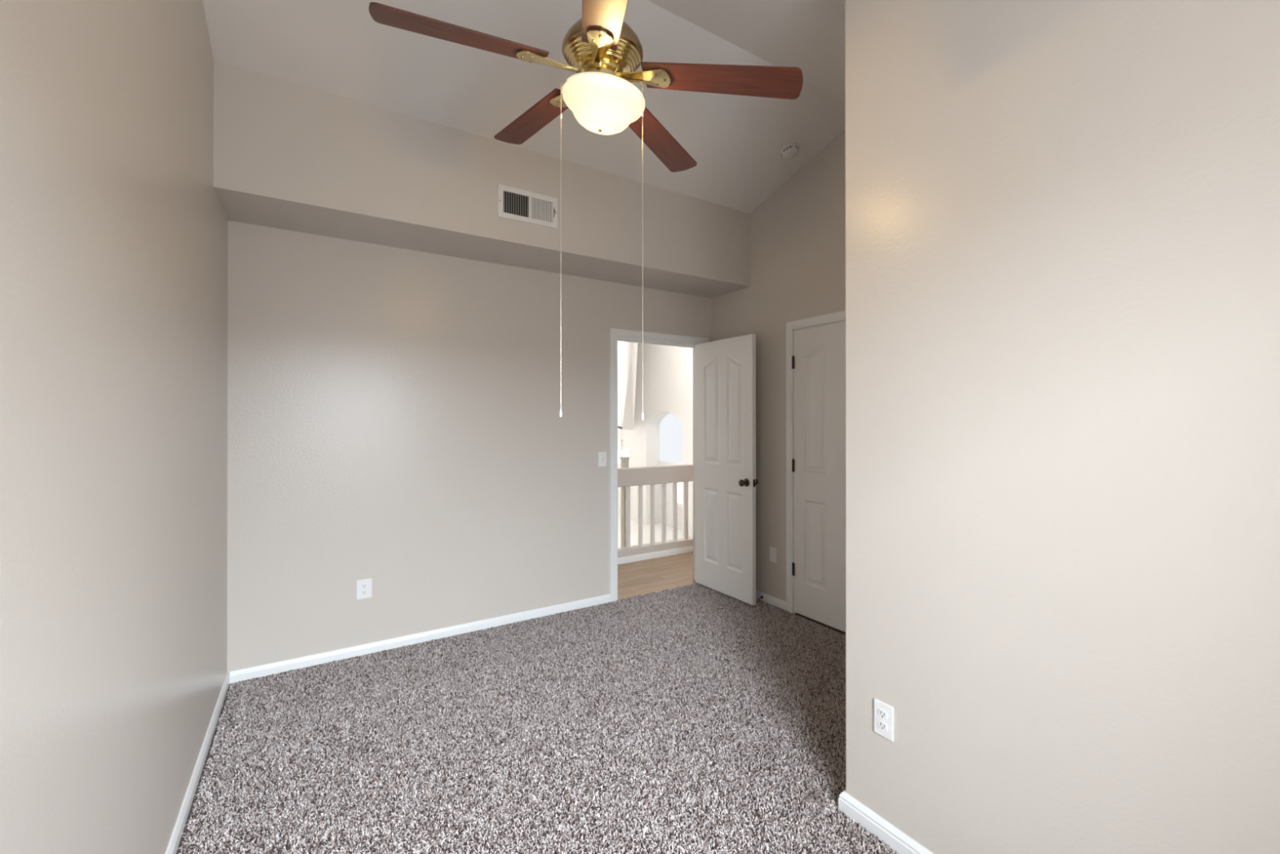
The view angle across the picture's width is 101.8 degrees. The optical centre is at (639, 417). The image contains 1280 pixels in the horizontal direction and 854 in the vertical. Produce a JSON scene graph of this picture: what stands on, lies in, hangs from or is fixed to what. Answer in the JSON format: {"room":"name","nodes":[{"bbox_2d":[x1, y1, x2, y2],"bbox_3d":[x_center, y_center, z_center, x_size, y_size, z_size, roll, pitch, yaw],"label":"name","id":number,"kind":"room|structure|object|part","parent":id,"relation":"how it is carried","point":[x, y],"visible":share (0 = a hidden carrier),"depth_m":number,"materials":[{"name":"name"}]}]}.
{"room":"empty bedroom","nodes":[
{"label":"empty bedroom","id":0,"kind":"room"},
{"bbox_2d":[0,0,227,853],"bbox_3d":[-1.143,-0.205,1.001,0.100,3.460,4.100,0,0,-32],"label":"wall","id":1,"kind":"structure","parent":0,"point":[113,221],"depth_m":1.13,"materials":[{"name":"beige paint"}]},
{"bbox_2d":[165,671,229,853],"bbox_3d":[-1.095,1.375,1.027,0.012,0.060,4.100,0,0,-32],"label":"baseboard","id":2,"kind":"structure","parent":1,"relation":"attached to","point":[172,847],"depth_m":1.98,"materials":[{"name":"white paint"}]},
{"bbox_2d":[226,220,711,684],"bbox_3d":[-0.815,0.031,3.699,3.530,3.000,0.120,0,0,-32],"label":"wall","id":3,"kind":"structure","parent":0,"point":[394,420],"depth_m":3.24,"materials":[{"name":"beige paint"}]},
{"bbox_2d":[356,577,372,599],"bbox_3d":[-1.644,1.021,3.099,0.082,0.114,0.009,0,0,-32],"label":"wall outlet","id":4,"kind":"object","parent":3,"relation":"attached to","point":[364,587],"visible":1,"depth_m":3.10,"materials":[{"name":"white plastic"}]},
{"bbox_2d":[360,583,367,588],"bbox_3d":[-1.643,1.001,3.097,0.033,0.025,0.004,0,0,-32],"label":"socket","id":5,"kind":"object","parent":4,"relation":"attached to","point":[362,585],"depth_m":3.10,"materials":[{"name":"grey plastic"}]},
{"bbox_2d":[360,590,367,595],"bbox_3d":[-1.643,1.040,3.097,0.033,0.025,0.004,0,0,-32],"label":"socket","id":6,"kind":"object","parent":4,"relation":"attached to","point":[362,592],"depth_m":3.10,"materials":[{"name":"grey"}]},
{"bbox_2d":[229,593,610,683],"bbox_3d":[-1.204,1.380,3.373,2.304,0.060,0.012,0,0,-32],"label":"baseboard","id":7,"kind":"structure","parent":3,"relation":"attached to","point":[258,671],"depth_m":3.21,"materials":[{"name":"white paint"}]},
{"bbox_2d":[598,451,606,466],"bbox_3d":[-0.283,0.314,3.952,0.070,0.114,0.017,0,0,-32],"label":"light switch","id":8,"kind":"object","parent":3,"relation":"attached to","point":[602,455],"visible":1,"depth_m":3.95,"materials":[{"name":"white plastic"}]},
{"bbox_2d":[609,328,708,602],"bbox_3d":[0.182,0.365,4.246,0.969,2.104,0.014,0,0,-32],"label":"trim","id":9,"kind":"structure","parent":3,"relation":"attached to","point":[614,333],"depth_m":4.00,"materials":[{"name":"white paint"}]},
{"bbox_2d":[694,333,758,604],"bbox_3d":[0.667,0.385,4.156,0.170,2.018,0.691,0,0,-33],"label":"door","id":10,"kind":"structure","parent":3,"relation":"in","point":[726,481],"depth_m":4.12,"materials":[{"name":"white paint"}]},
{"bbox_3d":[0.776,0.487,3.898,0.068,0.062,0.062,0,0,-33],"label":"knob","id":11,"kind":"part","parent":10,"relation":"part of","materials":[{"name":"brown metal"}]},
{"bbox_2d":[213,59,751,297],"bbox_3d":[-0.656,-1.337,3.450,3.330,0.579,0.476,0,0,-32],"label":"wall","id":12,"kind":"structure","parent":0,"point":[287,155],"depth_m":2.92,"materials":[{"name":"beige paint"}]},
{"bbox_2d":[497,183,557,229],"bbox_3d":[-0.675,-1.276,3.147,0.374,0.189,0.017,0,0,-32],"label":"air vent","id":13,"kind":"object","parent":12,"relation":"in","point":[513,203],"visible":1,"depth_m":3.15,"materials":[{"name":"white metal"}]},
{"bbox_2d":[202,0,844,213],"bbox_3d":[0.336,-1.578,1.875,3.530,0.911,4.200,0,0,-32],"label":"ceiling","id":14,"kind":"structure","parent":0,"point":[735,142],"depth_m":2.62,"materials":[{"name":"white paint"}]},
{"bbox_2d":[368,0,803,420],"bbox_3d":[-0.099,-0.882,1.709,1.214,1.782,1.263,0,0,14],"label":"ceiling fan","id":15,"kind":"object","parent":14,"relation":"hanging from","point":[605,54],"visible":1,"depth_m":1.63,"materials":[{"name":"brown wood"}]},
{"bbox_3d":[-0.530,-1.141,1.556,0.500,0.006,0.128,1,15,-22],"label":"blade","id":16,"kind":"part","parent":15,"relation":"part of","materials":[{"name":"brown wood"}]},
{"bbox_3d":[-0.412,-1.162,2.027,0.128,0.006,0.500,-8,9,-39],"label":"blade","id":17,"kind":"part","parent":15,"relation":"part of","materials":[{"name":"brown wood"}]},
{"bbox_3d":[-0.256,-0.554,1.683,0.003,1.052,0.003,0,0,-32],"label":"pull chain","id":18,"kind":"part","parent":15,"relation":"part of","materials":[{"name":"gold metal"}]},
{"bbox_3d":[-0.125,-1.019,1.727,0.276,0.118,0.276,4,7,-34],"label":"lamp shade","id":19,"kind":"part","parent":15,"relation":"part of","materials":[{"name":"white glass"}]},
{"bbox_3d":[-0.086,-1.068,1.305,0.128,0.006,0.500,9,8,-10],"label":"blade","id":20,"kind":"part","parent":15,"relation":"part of","materials":[{"name":"brown wood"}]},
{"bbox_3d":[0.008,-0.534,1.652,0.003,1.032,0.003,0,0,22],"label":"pull chain","id":21,"kind":"part","parent":15,"relation":"part of","materials":[{"name":"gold metal"}]},
{"bbox_3d":[0.070,-1.105,2.064,0.128,0.006,0.500,-1,-5,31],"label":"blade","id":22,"kind":"part","parent":15,"relation":"part of","materials":[{"name":"brown wood"}]},
{"bbox_3d":[0.250,-1.050,1.615,0.500,0.006,0.128,12,-4,13],"label":"blade","id":23,"kind":"part","parent":15,"relation":"part of","materials":[{"name":"brown wood"}]},
{"bbox_2d":[779,142,799,159],"bbox_3d":[1.011,-1.792,3.511,0.131,0.064,0.131,0,0,14],"label":"smoke detector","id":24,"kind":"object","parent":14,"relation":"attached to","point":[789,151],"visible":1,"depth_m":3.48,"materials":[{"name":"white plastic"}]},
{"bbox_2d":[176,553,894,853],"bbox_3d":[1.041,1.471,2.784,5.700,0.116,5.000,0,0,-32],"label":"floor","id":25,"kind":"structure","parent":0,"point":[191,810],"depth_m":2.14,"materials":[{"name":"grey carpet"}]},
{"bbox_2d":[177,582,899,853],"bbox_3d":[0.303,1.407,1.919,3.318,0.013,4.094,0,0,-32],"label":"carpet","id":26,"kind":"structure","parent":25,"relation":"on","point":[701,603],"depth_m":2.29,"materials":[{"name":"grey carpet"}]},
{"bbox_2d":[617,341,637,429],"bbox_3d":[-0.252,-0.918,8.230,0.432,2.122,4.465,0,0,-2],"label":"wall","id":27,"kind":"structure","parent":0,"point":[629,349],"depth_m":6.29,"materials":[{"name":"white paint"}]},
{"bbox_2d":[617,515,684,547],"bbox_3d":[-1.190,2.021,8.113,4.600,0.100,6.400,0,0,-32],"label":"floor","id":28,"kind":"structure","parent":0,"point":[633,524],"depth_m":8.86,"materials":[{"name":"white"}]},
{"bbox_2d":[620,456,629,546],"bbox_3d":[-0.156,1.184,5.349,0.071,1.561,0.071,0,0,-32],"label":"newel post","id":29,"kind":"object","parent":28,"relation":"on","point":[624,460],"visible":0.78,"depth_m":5.32,"materials":[{"name":"beige paint"}]},
{"bbox_2d":[617,342,693,537],"bbox_3d":[0.726,0.047,8.922,0.300,4.050,7.080,0,0,-32],"label":"wall","id":30,"kind":"structure","parent":0,"point":[668,371],"depth_m":9.45,"materials":[{"name":"white paint"}]},
{"bbox_2d":[617,536,693,557],"bbox_3d":[0.275,1.412,5.410,4.200,0.245,0.100,0,0,-32],"label":"trim","id":31,"kind":"structure","parent":30,"relation":"attached to","point":[682,542],"depth_m":5.28,"materials":[{"name":"beige paint"}]},
{"bbox_2d":[617,463,693,549],"bbox_3d":[0.021,0.894,5.251,3.200,0.790,0.100,0,0,-32],"label":"stair railing","id":32,"kind":"object","parent":31,"relation":"on","point":[628,477],"visible":0.27,"depth_m":5.30,"materials":[{"name":"beige paint"}]},
{"bbox_3d":[0.021,0.587,5.252,3.200,0.176,0.100,0,0,-32],"label":"rail","id":33,"kind":"part","parent":32,"relation":"part of","materials":[{"name":"beige paint"}]},
{"bbox_2d":[658,482,682,529],"bbox_3d":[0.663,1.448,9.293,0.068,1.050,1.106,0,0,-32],"label":"door","id":34,"kind":"structure","parent":30,"relation":"in","point":[668,486],"depth_m":9.42,"materials":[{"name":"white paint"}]},
{"bbox_3d":[0.772,1.258,9.066,0.010,0.510,0.520,0,0,-32],"label":"pane","id":35,"kind":"part","parent":34,"relation":"part of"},
{"bbox_3d":[0.772,1.723,9.065,0.010,0.300,0.520,0,0,-32],"label":"kick panel","id":36,"kind":"part","parent":34,"relation":"part of","materials":[{"name":"white paint"}]},
{"bbox_2d":[658,460,682,466],"bbox_3d":[0.666,0.863,9.296,0.060,0.120,1.106,0,0,-32],"label":"trim","id":37,"kind":"structure","parent":30,"relation":"attached to","point":[660,463],"depth_m":9.52,"materials":[{"name":"white paint"}]},
{"bbox_2d":[659,413,682,463],"bbox_3d":[0.668,0.344,9.299,0.015,0.918,1.106,0,0,-32],"label":"window","id":38,"kind":"structure","parent":30,"relation":"in","point":[670,427],"depth_m":9.44,"materials":[{"name":"white glass"}]},
{"bbox_2d":[617,551,693,566],"bbox_3d":[0.325,1.476,5.331,4.200,0.116,0.085,0,0,-32],"label":"floor","id":39,"kind":"structure","parent":0,"point":[688,553],"depth_m":5.20,"materials":[{"name":"brown wood"}]},
{"bbox_2d":[711,129,845,608],"bbox_3d":[1.312,-0.200,3.541,0.100,3.460,2.413,0,0,-32],"label":"wall","id":40,"kind":"structure","parent":0,"point":[797,233],"depth_m":3.87,"materials":[{"name":"beige paint"}]},
{"bbox_2d":[755,590,786,610],"bbox_3d":[0.849,1.382,4.168,0.012,0.060,0.854,0,0,-32],"label":"baseboard","id":41,"kind":"structure","parent":40,"relation":"attached to","point":[767,598],"depth_m":3.93,"materials":[{"name":"white paint"}]},
{"bbox_2d":[769,546,777,563],"bbox_3d":[1.005,1.032,3.925,0.008,0.114,0.070,0,0,-32],"label":"wall plate","id":42,"kind":"object","parent":40,"relation":"attached to","point":[773,551],"visible":1,"depth_m":3.92,"materials":[{"name":"white plastic"}]},
{"bbox_2d":[786,310,845,613],"bbox_3d":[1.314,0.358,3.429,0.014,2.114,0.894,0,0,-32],"label":"trim","id":43,"kind":"structure","parent":40,"relation":"attached to","point":[837,316],"depth_m":3.77,"materials":[{"name":"white paint"}]},
{"bbox_2d":[791,321,845,631],"bbox_3d":[1.300,0.385,3.427,0.102,2.026,0.776,0,0,-32],"label":"door","id":44,"kind":"structure","parent":40,"relation":"in","point":[819,357],"depth_m":3.57,"materials":[{"name":"white paint"}]},
{"bbox_2d":[844,0,1279,853],"bbox_3d":[1.774,-0.081,1.468,1.325,3.214,1.787,0,0,-32],"label":"wall","id":45,"kind":"structure","parent":0,"point":[1062,217],"depth_m":1.31,"materials":[{"name":"beige paint"}]},
{"bbox_2d":[873,697,893,742],"bbox_3d":[0.814,1.010,1.738,0.009,0.114,0.070,0,0,-32],"label":"wall outlet","id":46,"kind":"object","parent":45,"relation":"attached to","point":[883,712],"visible":1,"depth_m":1.73,"materials":[{"name":"white plastic"}]},
{"bbox_2d":[878,708,887,719],"bbox_3d":[0.812,0.990,1.737,0.004,0.025,0.033,0,0,-32],"label":"socket","id":47,"kind":"object","parent":46,"relation":"attached to","point":[882,713],"depth_m":1.74,"materials":[{"name":"white plastic"}]},
{"bbox_2d":[878,720,887,731],"bbox_3d":[0.812,1.029,1.737,0.004,0.025,0.033,0,0,-32],"label":"socket","id":48,"kind":"object","parent":46,"relation":"attached to","point":[882,725],"depth_m":1.74,"materials":[{"name":"white plastic"}]},
{"bbox_2d":[838,790,933,853],"bbox_3d":[1.762,1.376,1.468,1.341,0.068,1.803,0,0,-32],"label":"baseboard","id":49,"kind":"structure","parent":45,"relation":"attached to","point":[873,822],"depth_m":1.74,"materials":[{"name":"white paint"}]},
{"bbox_3d":[-0.967,-2.030,7.861,4.700,0.100,7.080,0,0,-32],"label":"ceiling","id":50,"kind":"structure","parent":0,"visible":0},
{"bbox_2d":[617,341,628,463],"bbox_3d":[-0.242,-0.685,6.998,0.181,2.594,0.176,0,0,-32],"label":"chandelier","id":51,"kind":"object","parent":50,"relation":"hanging from","point":[624,453],"visible":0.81,"depth_m":7.00,"materials":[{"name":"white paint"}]},
{"bbox_3d":[-0.289,0.517,6.944,0.048,0.190,0.048,0,0,-32],"label":"lamp shade","id":52,"kind":"part","parent":51,"relation":"part of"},
{"bbox_3d":[-0.246,-0.850,7.003,0.006,2.264,0.005,0,0,43],"label":"chain","id":53,"kind":"part","parent":51,"relation":"part of","materials":[{"name":"white paint"}]},
{"bbox_3d":[-2.998,-0.008,6.579,0.100,3.950,7.080,0,0,-32],"label":"wall","id":54,"kind":"structure","parent":0,"visible":0},
{"bbox_2d":[617,545,693,564],"bbox_3d":[0.305,1.389,5.362,4.200,0.060,0.012,0,0,-32],"label":"baseboard","id":55,"kind":"structure","parent":54,"relation":"attached to","point":[621,560],"depth_m":5.25,"materials":[{"name":"white paint"}]}
]}

